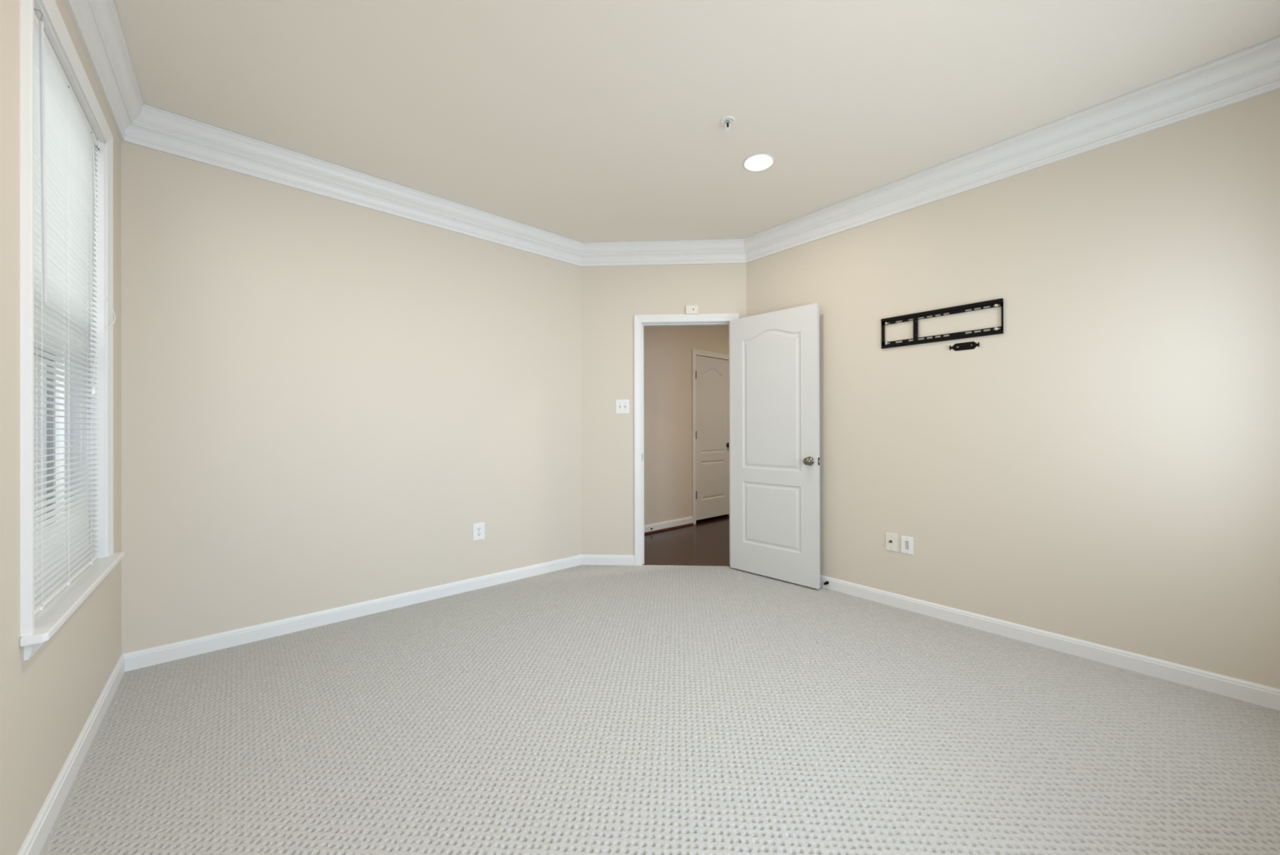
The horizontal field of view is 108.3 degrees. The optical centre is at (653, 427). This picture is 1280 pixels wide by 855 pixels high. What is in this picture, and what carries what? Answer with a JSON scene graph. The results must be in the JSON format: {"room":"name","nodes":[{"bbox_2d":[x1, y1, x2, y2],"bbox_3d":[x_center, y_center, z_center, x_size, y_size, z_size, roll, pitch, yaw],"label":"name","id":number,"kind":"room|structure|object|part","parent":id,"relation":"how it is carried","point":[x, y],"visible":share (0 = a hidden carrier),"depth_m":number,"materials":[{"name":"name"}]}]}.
{"room":"empty bedroom","nodes":[
{"label":"empty bedroom","id":0,"kind":"room"},
{"bbox_2d":[0,0,121,854],"bbox_3d":[-1.324,-0.193,0.739,0.130,2.794,4.228,0,0,-42],"label":"wall","id":1,"kind":"structure","parent":0,"point":[47,698],"depth_m":1.21,"materials":[{"name":"beige paint"}]},
{"bbox_2d":[17,653,124,854],"bbox_3d":[-1.267,1.148,0.785,0.012,0.098,3.968,0,0,-42],"label":"baseboard","id":2,"kind":"structure","parent":1,"relation":"attached to","point":[33,844],"depth_m":1.52,"materials":[{"name":"white paint"}]},
{"bbox_2d":[19,0,124,660],"bbox_3d":[-2.070,-0.333,1.582,0.207,1.908,1.119,0,0,-42],"label":"window","id":3,"kind":"structure","parent":1,"relation":"in","point":[35,630],"depth_m":1.76,"materials":[{"name":"white paint"}]},
{"bbox_3d":[-2.125,0.106,1.526,0.014,0.803,0.903,0,0,-42],"label":"screen frame","id":4,"kind":"part","parent":3,"relation":"part of","materials":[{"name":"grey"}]},
{"bbox_3d":[-2.102,0.083,1.546,0.024,0.840,0.891,0,0,-42],"label":"sash","id":5,"kind":"part","parent":3,"relation":"part of","materials":[{"name":"white plastic"}]},
{"bbox_3d":[-2.117,-0.329,1.535,0.075,1.774,0.947,0,0,-42],"label":"frame","id":6,"kind":"part","parent":3,"relation":"part of","materials":[{"name":"white plastic"}]},
{"bbox_2d":[33,8,115,615],"bbox_3d":[-2.034,-0.334,1.617,0.075,1.766,0.959,0,0,-42],"label":"window blind","id":7,"kind":"object","parent":3,"relation":"attached to","point":[65,143],"visible":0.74,"depth_m":1.59,"materials":[{"name":"white plastic"}]},
{"bbox_3d":[-1.857,-0.330,1.388,0.027,1.718,0.007,0,0,-42],"label":"ladder cord","id":8,"kind":"part","parent":7,"relation":"part of","materials":[{"name":"white fabric"}]},
{"bbox_3d":[-2.055,-0.330,1.607,0.027,1.718,0.007,0,0,-42],"label":"ladder cord","id":9,"kind":"part","parent":7,"relation":"part of","materials":[{"name":"white fabric"}]},
{"bbox_3d":[-2.045,0.537,1.597,0.026,0.021,0.935,0,0,-42],"label":"rail","id":10,"kind":"part","parent":7,"relation":"part of","materials":[{"name":"white plastic"}]},
{"bbox_3d":[-2.279,-0.329,1.856,0.027,1.718,0.007,0,0,-42],"label":"ladder cord","id":11,"kind":"part","parent":7,"relation":"part of","materials":[{"name":"white fabric"}]},
{"bbox_3d":[-2.289,-0.674,1.932,0.023,1.026,0.153,0,0,-23],"label":"lift cord","id":12,"kind":"part","parent":7,"relation":"part of","materials":[{"name":"white fabric"}]},
{"bbox_2d":[64,0,143,140],"bbox_3d":[-1.248,-1.499,0.812,0.084,0.176,3.968,0,0,-42],"label":"crown molding","id":13,"kind":"structure","parent":1,"relation":"attached to","point":[97,24],"depth_m":1.85,"materials":[{"name":"white paint"}]},
{"bbox_2d":[120,140,581,653],"bbox_3d":[-1.689,-0.188,3.166,2.832,2.794,0.130,0,0,-42],"label":"wall","id":14,"kind":"structure","parent":0,"point":[324,398],"depth_m":2.79,"materials":[{"name":"beige paint"}]},
{"bbox_2d":[121,103,582,266],"bbox_3d":[-1.593,-1.494,3.114,2.648,0.176,0.084,0,0,-42],"label":"crown molding","id":15,"kind":"structure","parent":14,"relation":"attached to","point":[157,129],"depth_m":2.78,"materials":[{"name":"white paint"}]},
{"bbox_2d":[122,554,582,671],"bbox_3d":[-1.610,1.152,3.136,2.648,0.098,0.012,0,0,-42],"label":"baseboard","id":16,"kind":"structure","parent":14,"relation":"attached to","point":[139,659],"depth_m":2.78,"materials":[{"name":"white paint"}]},
{"bbox_2d":[472,522,484,540],"bbox_3d":[-1.295,0.767,3.425,0.086,0.126,0.008,0,0,-42],"label":"wall outlet","id":17,"kind":"object","parent":14,"relation":"attached to","point":[478,529],"visible":1,"depth_m":3.42,"materials":[{"name":"white plastic"}]},
{"bbox_2d":[39,514,1279,854],"bbox_3d":[0.765,1.207,3.388,6.634,0.053,5.238,0,0,-42],"label":"floor","id":18,"kind":"structure","parent":0,"point":[580,709],"depth_m":1.76,"materials":[{"name":"carpet"}]},
{"bbox_2d":[580,262,746,555],"bbox_3d":[0.085,-0.190,4.055,1.431,2.792,0.130,0,0,3],"label":"wall","id":19,"kind":"structure","parent":0,"point":[611,296],"depth_m":4.01,"materials":[{"name":"beige paint"}]},
{"bbox_2d":[581,554,634,565],"bbox_3d":[-0.396,1.150,4.008,0.468,0.098,0.012,0,0,3],"label":"baseboard","id":20,"kind":"structure","parent":19,"relation":"attached to","point":[587,559],"depth_m":4.00,"materials":[{"name":"white paint"}]},
{"bbox_2d":[615,399,629,413],"bbox_3d":[-0.270,-0.185,4.000,0.116,0.122,0.017,0,0,3],"label":"light switch","id":21,"kind":"object","parent":19,"relation":"attached to","point":[622,405],"visible":1,"depth_m":4.00,"materials":[{"name":"white plastic"}]},
{"bbox_2d":[580,238,746,266],"bbox_3d":[0.076,-1.497,3.951,1.431,0.176,0.084,0,0,3],"label":"crown molding","id":22,"kind":"structure","parent":19,"relation":"attached to","point":[702,251],"depth_m":3.95,"materials":[{"name":"white paint"}]},
{"bbox_2d":[634,313,738,565],"bbox_3d":[0.286,0.106,4.037,0.901,2.167,0.152,0,0,3],"label":"door frame","id":23,"kind":"structure","parent":19,"relation":"attached to","point":[641,321],"depth_m":3.99,"materials":[{"name":"white paint"}]},
{"bbox_2d":[685,305,697,314],"bbox_3d":[0.328,-1.014,3.965,0.104,0.072,0.027,0,0,3],"label":"wall sensor","id":24,"kind":"object","parent":19,"relation":"attached to","point":[690,309],"visible":1,"depth_m":3.95,"materials":[{"name":"white plastic"}]},
{"bbox_2d":[729,302,820,588],"bbox_3d":[0.929,0.131,3.649,0.144,2.076,0.809,0,0,-42],"label":"door","id":25,"kind":"structure","parent":19,"relation":"in","point":[775,460],"depth_m":3.58,"materials":[{"name":"white paint"}]},
{"bbox_3d":[1.125,0.242,3.372,0.065,0.065,0.065,0,0,-42],"label":"knob","id":26,"kind":"part","parent":25,"relation":"part of","materials":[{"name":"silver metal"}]},
{"bbox_2d":[644,324,728,524],"bbox_3d":[0.232,-0.188,5.575,4.400,2.792,0.120,0,0,-42],"label":"wall","id":27,"kind":"structure","parent":0,"point":[668,370],"depth_m":5.46,"materials":[{"name":"beige paint"}]},
{"bbox_2d":[644,515,693,532],"bbox_3d":[-0.438,1.142,4.878,2.470,0.102,0.012,0,0,-42],"label":"baseboard","id":28,"kind":"structure","parent":27,"relation":"attached to","point":[657,526],"depth_m":5.42,"materials":[{"name":"white paint"}]},
{"bbox_2d":[644,522,693,534],"bbox_3d":[-0.430,1.181,4.869,2.470,0.022,0.013,0,0,-42],"label":"trim","id":29,"kind":"structure","parent":27,"relation":"attached to","point":[692,523],"depth_m":5.40,"materials":[{"name":"brown"}]},
{"bbox_2d":[691,348,728,524],"bbox_3d":[0.769,0.107,6.045,0.885,2.168,0.138,0,0,-42],"label":"door frame","id":30,"kind":"structure","parent":27,"relation":"attached to","point":[694,352],"depth_m":5.72,"materials":[{"name":"white paint"}]},
{"bbox_2d":[695,355,728,519],"bbox_3d":[0.805,0.122,5.995,0.760,2.058,0.098,0,0,-42],"label":"door","id":31,"kind":"structure","parent":27,"relation":"in","point":[712,375],"depth_m":5.97,"materials":[{"name":"white paint"}]},
{"bbox_2d":[113,0,1279,242],"bbox_3d":[0.082,-1.639,2.008,3.760,0.100,4.068,0,0,-42],"label":"ceiling","id":32,"kind":"structure","parent":0,"point":[583,121],"depth_m":2.12,"materials":[{"name":"white paint"}]},
{"bbox_2d":[720,115,734,130],"bbox_3d":[0.383,-1.568,2.389,0.074,0.044,0.074,0,0,-42],"label":"sprinkler","id":33,"kind":"object","parent":32,"relation":"attached to","point":[726,121],"visible":1,"depth_m":2.38,"materials":[{"name":"white plastic"}]},
{"bbox_2d":[742,152,774,171],"bbox_3d":[0.628,-1.593,2.766,0.190,0.016,0.190,0,0,-42],"label":"recessed light","id":34,"kind":"object","parent":32,"relation":"in","point":[762,161],"visible":1,"depth_m":2.77,"materials":[{"name":"white plastic"}]},
{"bbox_2d":[746,88,1279,688],"bbox_3d":[1.858,-0.197,2.869,0.130,2.794,3.140,0,0,-42],"label":"wall","id":35,"kind":"structure","parent":0,"point":[1103,468],"depth_m":2.38,"materials":[{"name":"beige paint"}]},
{"bbox_2d":[885,532,897,551],"bbox_3d":[1.579,0.759,3.071,0.017,0.119,0.076,0,0,-42],"label":"plate","id":36,"kind":"object","parent":35,"relation":"attached to","point":[891,539],"visible":1,"depth_m":3.07,"materials":[{"name":"white plastic"}]},
{"bbox_2d":[901,535,913,555],"bbox_3d":[1.647,0.761,3.002,0.008,0.113,0.073,0,0,-42],"label":"electrical outlet","id":37,"kind":"object","parent":35,"relation":"attached to","point":[907,542],"visible":1,"depth_m":3.00,"materials":[{"name":"white plastic"}]},
{"bbox_2d":[880,297,1003,348],"bbox_3d":[1.759,-0.635,2.867,0.019,0.198,0.665,0,0,-42],"label":"mount","id":38,"kind":"object","parent":35,"relation":"attached to","point":[959,308],"visible":1,"depth_m":2.85,"materials":[{"name":"black metal"}]},
{"bbox_3d":[1.759,-0.713,2.868,0.018,0.043,0.665,0,0,-42],"label":"rail","id":39,"kind":"part","parent":38,"relation":"part of","materials":[{"name":"black metal"}]},
{"bbox_3d":[1.760,-0.556,2.868,0.016,0.040,0.665,0,0,-42],"label":"rail","id":40,"kind":"part","parent":38,"relation":"part of","materials":[{"name":"black metal"}]},
{"bbox_2d":[949,341,979,351],"bbox_3d":[1.857,-0.489,2.763,0.014,0.045,0.149,0,0,-42],"label":"bracket","id":41,"kind":"object","parent":35,"relation":"attached to","point":[965,345],"visible":1,"depth_m":2.77,"materials":[{"name":"black metal"}]},
{"bbox_2d":[743,35,1279,262],"bbox_3d":[1.750,-1.503,2.828,0.084,0.176,2.956,0,0,-42],"label":"crown molding","id":42,"kind":"structure","parent":35,"relation":"attached to","point":[1253,71],"depth_m":2.42,"materials":[{"name":"white paint"}]},
{"bbox_2d":[820,574,1279,710],"bbox_3d":[1.783,1.143,2.847,0.012,0.098,2.956,0,0,-42],"label":"baseboard","id":43,"kind":"structure","parent":35,"relation":"attached to","point":[1264,695],"depth_m":2.38,"materials":[{"name":"white paint"}]}
]}

